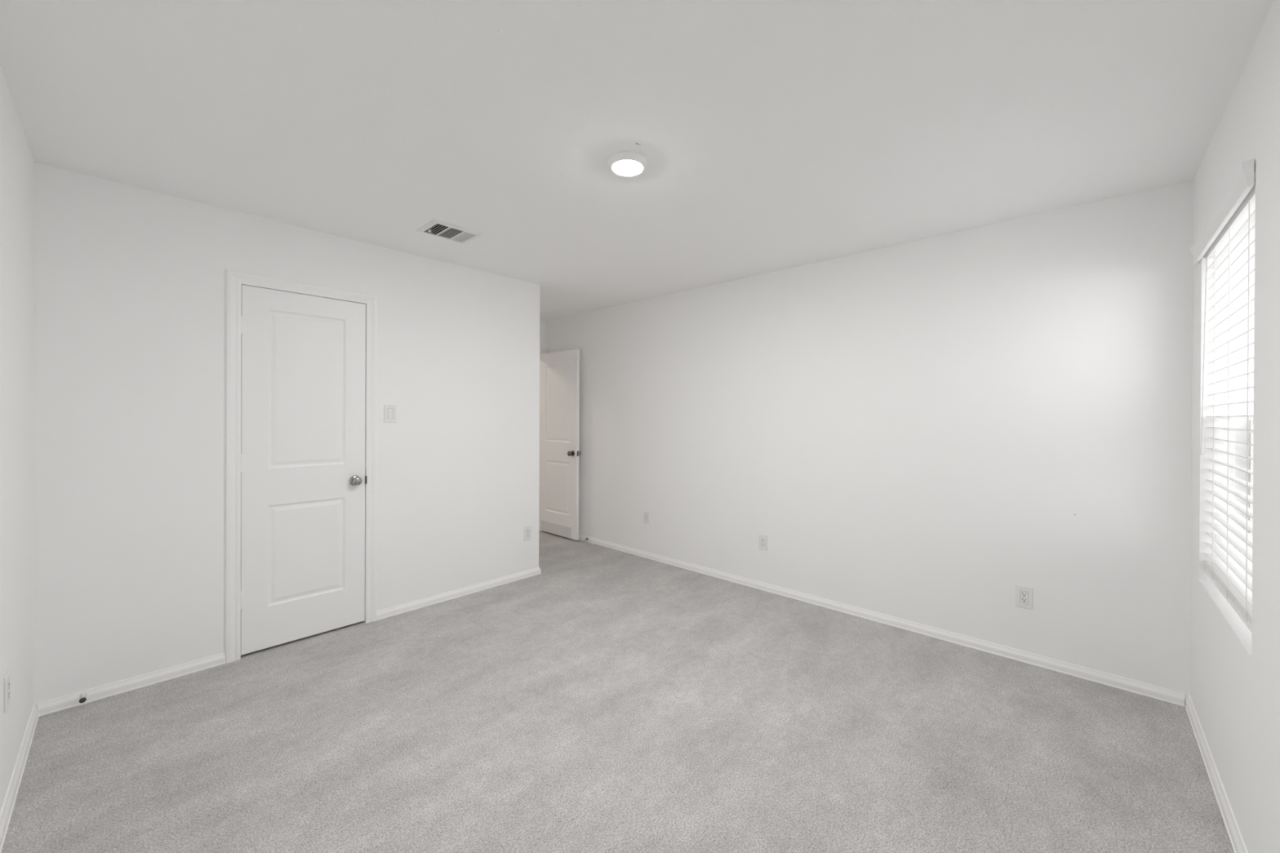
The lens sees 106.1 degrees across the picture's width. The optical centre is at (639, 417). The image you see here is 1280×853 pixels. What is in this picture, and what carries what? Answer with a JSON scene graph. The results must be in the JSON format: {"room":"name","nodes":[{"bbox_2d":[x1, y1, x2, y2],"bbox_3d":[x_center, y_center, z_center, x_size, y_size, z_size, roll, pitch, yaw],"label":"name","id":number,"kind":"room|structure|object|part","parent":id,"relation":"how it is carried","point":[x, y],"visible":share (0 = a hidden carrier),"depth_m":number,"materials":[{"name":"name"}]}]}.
{"room":"empty bedroom","nodes":[
{"label":"empty bedroom","id":0,"kind":"room"},
{"bbox_2d":[0,66,34,812],"bbox_3d":[-2.363,0.103,1.753,6.553,2.440,0.120,0,0,43],"label":"wall","id":1,"kind":"structure","parent":0,"point":[16,161],"depth_m":1.75,"materials":[{"name":"white paint"}]},
{"bbox_2d":[4,670,10,712],"bbox_3d":[-2.123,0.920,1.615,0.072,0.116,0.007,0,0,43],"label":"wall outlet","id":2,"kind":"object","parent":1,"relation":"attached to","point":[7,677],"visible":1,"depth_m":1.60,"materials":[{"name":"white plastic"}]},
{"bbox_2d":[7,679,9,702],"bbox_3d":[-2.123,0.920,1.615,0.033,0.066,0.006,0,0,43],"label":"receptacle","id":3,"kind":"object","parent":2,"relation":"attached to","point":[8,680],"depth_m":1.61,"materials":[{"name":"white plastic"}]},
{"bbox_2d":[0,704,39,852],"bbox_3d":[-1.294,1.302,0.849,3.745,0.057,0.016,0,0,43],"label":"baseboard","id":4,"kind":"structure","parent":1,"relation":"attached to","point":[6,813],"depth_m":1.72,"materials":[{"name":"white wood"}]},
{"bbox_2d":[33,162,539,707],"bbox_3d":[-1.802,0.102,3.132,0.120,2.440,2.665,0,0,43],"label":"wall","id":5,"kind":"structure","parent":0,"point":[129,480],"depth_m":2.48,"materials":[{"name":"white paint"}]},
{"bbox_2d":[79,692,87,702],"bbox_3d":[-2.539,1.280,2.193,0.069,0.024,0.024,0,0,43],"label":"door stop","id":6,"kind":"object","parent":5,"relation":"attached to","point":[83,695],"visible":1,"depth_m":2.19,"materials":[{"name":"white plastic"}]},
{"bbox_2d":[37,652,226,716],"bbox_3d":[-2.441,1.293,2.354,0.016,0.057,0.631,0,0,43],"label":"baseboard","id":7,"kind":"structure","parent":5,"relation":"attached to","point":[51,706],"depth_m":2.33,"materials":[{"name":"white wood"}]},
{"bbox_2d":[224,269,377,663],"bbox_3d":[-2.011,0.264,2.897,0.136,2.116,0.754,0,0,43],"label":"door frame","id":8,"kind":"structure","parent":5,"relation":"attached to","point":[234,280],"depth_m":2.62,"materials":[{"name":"white wood"}]},
{"bbox_2d":[240,284,365,655],"bbox_3d":[-1.968,0.291,2.850,0.095,2.031,0.626,0,0,43],"label":"door","id":9,"kind":"structure","parent":5,"relation":"in","point":[304,356],"depth_m":2.84,"materials":[{"name":"white wood"}]},
{"bbox_3d":[-1.780,0.401,3.022,0.053,0.054,0.054,0,0,43],"label":"knob","id":10,"kind":"part","parent":9,"relation":"part of","materials":[{"name":"silver metal"}]},
{"bbox_2d":[383,404,396,422],"bbox_3d":[-1.656,-0.023,3.192,0.010,0.117,0.076,0,0,43],"label":"light switch","id":11,"kind":"object","parent":5,"relation":"attached to","point":[390,411],"visible":1,"depth_m":3.19,"materials":[{"name":"white plastic"}]},
{"bbox_2d":[376,567,541,620],"bbox_3d":[-1.731,1.292,4.026,1.254,0.057,1.289,0,0,43],"label":"baseboard","id":12,"kind":"structure","parent":5,"relation":"attached to","point":[411,606],"depth_m":3.51,"materials":[{"name":"white wood"}]},
{"bbox_2d":[524,525,531,541],"bbox_3d":[-0.929,0.964,3.983,0.007,0.116,0.072,0,0,43],"label":"wall outlet","id":13,"kind":"object","parent":5,"relation":"attached to","point":[527,531],"visible":1,"depth_m":3.98,"materials":[{"name":"white plastic"}]},
{"bbox_2d":[525,528,529,537],"bbox_3d":[-0.929,0.964,3.983,0.006,0.066,0.033,0,0,43],"label":"receptacle","id":14,"kind":"object","parent":13,"relation":"attached to","point":[527,531],"depth_m":3.98,"materials":[{"name":"white plastic"}]},
{"bbox_2d":[539,320,546,348],"bbox_3d":[-2.377,0.097,4.331,0.120,2.440,3.636,0,0,43],"label":"wall","id":15,"kind":"structure","parent":0,"point":[543,324],"depth_m":5.58,"materials":[{"name":"white paint"}]},
{"bbox_2d":[538,347,546,531],"bbox_3d":[-1.427,0.260,5.342,0.136,2.116,0.868,0,0,43],"label":"door frame","id":16,"kind":"structure","parent":15,"relation":"attached to","point":[542,351],"depth_m":5.59,"materials":[{"name":"white wood"}]},
{"bbox_2d":[1,530,1234,852],"bbox_3d":[-1.070,1.386,3.113,6.847,0.120,3.876,0,0,43],"label":"floor","id":17,"kind":"structure","parent":0,"point":[603,700],"depth_m":1.96,"materials":[{"name":"carpet"}]},
{"bbox_2d":[0,0,1273,320],"bbox_3d":[-1.058,-1.188,3.106,6.847,0.153,3.876,0,0,43],"label":"ceiling","id":18,"kind":"structure","parent":0,"point":[773,135],"depth_m":1.76,"materials":[{"name":"white paint"}]},
{"bbox_2d":[416,218,483,244],"bbox_3d":[-1.143,-1.104,2.895,0.245,0.020,0.300,0,0,43],"label":"ceiling vent","id":19,"kind":"object","parent":18,"relation":"in","point":[436,228],"visible":1,"depth_m":2.88,"materials":[{"name":"metal"}]},
{"bbox_3d":[-1.097,-1.107,2.946,0.182,0.006,0.006,0,0,43],"label":"blade","id":20,"kind":"part","parent":19,"relation":"part of","materials":[{"name":"metal"}]},
{"bbox_3d":[-1.087,-1.107,2.956,0.182,0.006,0.006,0,0,43],"label":"blade","id":21,"kind":"part","parent":19,"relation":"part of","materials":[{"name":"metal"}]},
{"bbox_3d":[-1.078,-1.107,2.966,0.182,0.006,0.006,0,0,43],"label":"blade","id":22,"kind":"part","parent":19,"relation":"part of","materials":[{"name":"metal"}]},
{"bbox_3d":[-1.068,-1.107,2.977,0.182,0.006,0.006,0,0,43],"label":"blade","id":23,"kind":"part","parent":19,"relation":"part of","materials":[{"name":"metal"}]},
{"bbox_2d":[607,151,648,176],"bbox_3d":[-0.054,-1.092,2.093,0.177,0.030,0.177,0,0,43],"label":"recessed light","id":24,"kind":"object","parent":18,"relation":"in","point":[622,163],"visible":1,"depth_m":2.06,"materials":[{"name":"white plastic"}]},
{"bbox_2d":[612,160,642,176],"bbox_3d":[-0.054,-1.082,2.093,0.133,0.010,0.133,0,0,43],"label":"diffuser","id":25,"kind":"object","parent":24,"relation":"attached to","point":[621,167],"depth_m":2.08,"materials":[{"name":"white"}]},
{"bbox_2d":[546,180,1193,704],"bbox_3d":[0.196,0.108,4.503,6.553,2.440,0.120,0,0,43],"label":"wall","id":26,"kind":"structure","parent":0,"point":[918,431],"depth_m":2.92,"materials":[{"name":"white paint"}]},
{"bbox_2d":[538,349,580,540],"bbox_3d":[-0.902,0.290,5.329,0.666,2.022,0.155,0,0,43],"label":"door","id":27,"kind":"structure","parent":26,"relation":"in","point":[559,371],"depth_m":5.28,"materials":[{"name":"white wood"}]},
{"bbox_3d":[-0.936,1.239,5.334,0.550,0.116,0.002,0,0,43],"label":"kick plate","id":28,"kind":"part","parent":27,"relation":"part of","materials":[{"name":"white"}]},
{"bbox_3d":[-0.741,0.386,5.109,0.054,0.054,0.053,0,0,43],"label":"knob","id":29,"kind":"part","parent":27,"relation":"part of","materials":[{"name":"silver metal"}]},
{"bbox_2d":[643,511,648,524],"bbox_3d":[0.059,0.949,4.541,0.072,0.116,0.007,0,0,43],"label":"wall outlet","id":30,"kind":"object","parent":26,"relation":"attached to","point":[646,514],"visible":1,"depth_m":4.54,"materials":[{"name":"white plastic"}]},
{"bbox_2d":[758,534,767,551],"bbox_3d":[0.950,0.967,3.713,0.072,0.116,0.007,0,0,43],"label":"wall outlet","id":31,"kind":"object","parent":26,"relation":"attached to","point":[762,545],"visible":1,"depth_m":3.71,"materials":[{"name":"white plastic"}]},
{"bbox_2d":[760,537,764,546],"bbox_3d":[0.950,0.967,3.713,0.033,0.066,0.006,0,0,43],"label":"receptacle","id":32,"kind":"object","parent":31,"relation":"attached to","point":[762,540],"depth_m":3.71,"materials":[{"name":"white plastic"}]},
{"bbox_2d":[578,533,1184,706],"bbox_3d":[0.712,1.303,3.927,4.966,0.057,0.016,0,0,43],"label":"baseboard","id":33,"kind":"structure","parent":26,"relation":"attached to","point":[1153,691],"depth_m":2.90,"materials":[{"name":"white wood"}]},
{"bbox_2d":[1015,585,1032,609],"bbox_3d":[2.106,0.987,2.637,0.072,0.116,0.007,0,0,43],"label":"wall outlet","id":34,"kind":"object","parent":26,"relation":"attached to","point":[1021,595],"visible":1,"depth_m":2.63,"materials":[{"name":"white plastic"}]},
{"bbox_2d":[1020,590,1028,604],"bbox_3d":[2.106,0.987,2.637,0.033,0.066,0.006,0,0,43],"label":"receptacle","id":35,"kind":"object","parent":34,"relation":"attached to","point":[1024,595],"depth_m":2.64,"materials":[{"name":"white plastic"}]},
{"bbox_2d":[1189,0,1279,852],"bbox_3d":[1.379,0.123,0.837,0.174,2.440,3.876,0,0,43],"label":"wall","id":36,"kind":"structure","parent":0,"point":[1234,694],"depth_m":1.40,"materials":[{"name":"white paint"}]},
{"bbox_2d":[1184,694,1248,852],"bbox_3d":[1.304,1.314,0.904,0.016,0.057,3.636,0,0,43],"label":"baseboard","id":37,"kind":"structure","parent":36,"relation":"attached to","point":[1234,834],"depth_m":1.72,"materials":[{"name":"white wood"}]},
{"bbox_2d":[1190,159,1255,631],"bbox_3d":[2.128,-0.044,1.736,0.096,1.410,0.969,0,0,43],"label":"window blind","id":38,"kind":"object","parent":36,"relation":"attached to","point":[1228,234],"visible":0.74,"depth_m":1.72,"materials":[{"name":"white plastic"}]},
{"bbox_3d":[2.309,-0.020,1.902,0.055,1.332,0.003,0,0,43],"label":"ladder cord","id":39,"kind":"part","parent":38,"relation":"part of","materials":[{"name":"white fabric"}]},
{"bbox_3d":[2.119,0.652,1.702,0.050,0.018,0.888,0,0,43],"label":"rail","id":40,"kind":"part","parent":38,"relation":"part of","materials":[{"name":"white plastic"}]},
{"bbox_3d":[2.125,-0.695,1.699,0.058,0.042,0.888,0,0,43],"label":"head rail","id":41,"kind":"part","parent":38,"relation":"part of","materials":[{"name":"white plastic"}]},
{"bbox_3d":[2.123,-0.020,1.703,0.055,1.332,0.003,0,0,43],"label":"ladder cord","id":42,"kind":"part","parent":38,"relation":"part of","materials":[{"name":"white fabric"}]},
{"bbox_3d":[1.930,-0.021,1.495,0.055,1.332,0.003,0,0,43],"label":"ladder cord","id":43,"kind":"part","parent":38,"relation":"part of","materials":[{"name":"white fabric"}]},
{"bbox_2d":[1198,578,1251,656],"bbox_3d":[2.133,0.695,1.689,0.128,0.008,0.899,0,0,43],"label":"window sill","id":44,"kind":"structure","parent":36,"relation":"attached to","point":[1234,621],"depth_m":1.68,"materials":[{"name":"wood"}]},
{"bbox_2d":[1247,355,1253,548],"bbox_3d":[2.200,-0.009,1.627,0.046,1.417,0.900,0,0,43],"label":"window","id":45,"kind":"structure","parent":36,"relation":"attached to","point":[1250,370],"depth_m":1.95,"materials":[{"name":"glass"}]},
{"bbox_3d":[2.192,0.335,1.634,0.020,0.676,0.838,0,0,43],"label":"sash","id":46,"kind":"part","parent":45,"relation":"part of","materials":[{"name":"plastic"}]}
]}

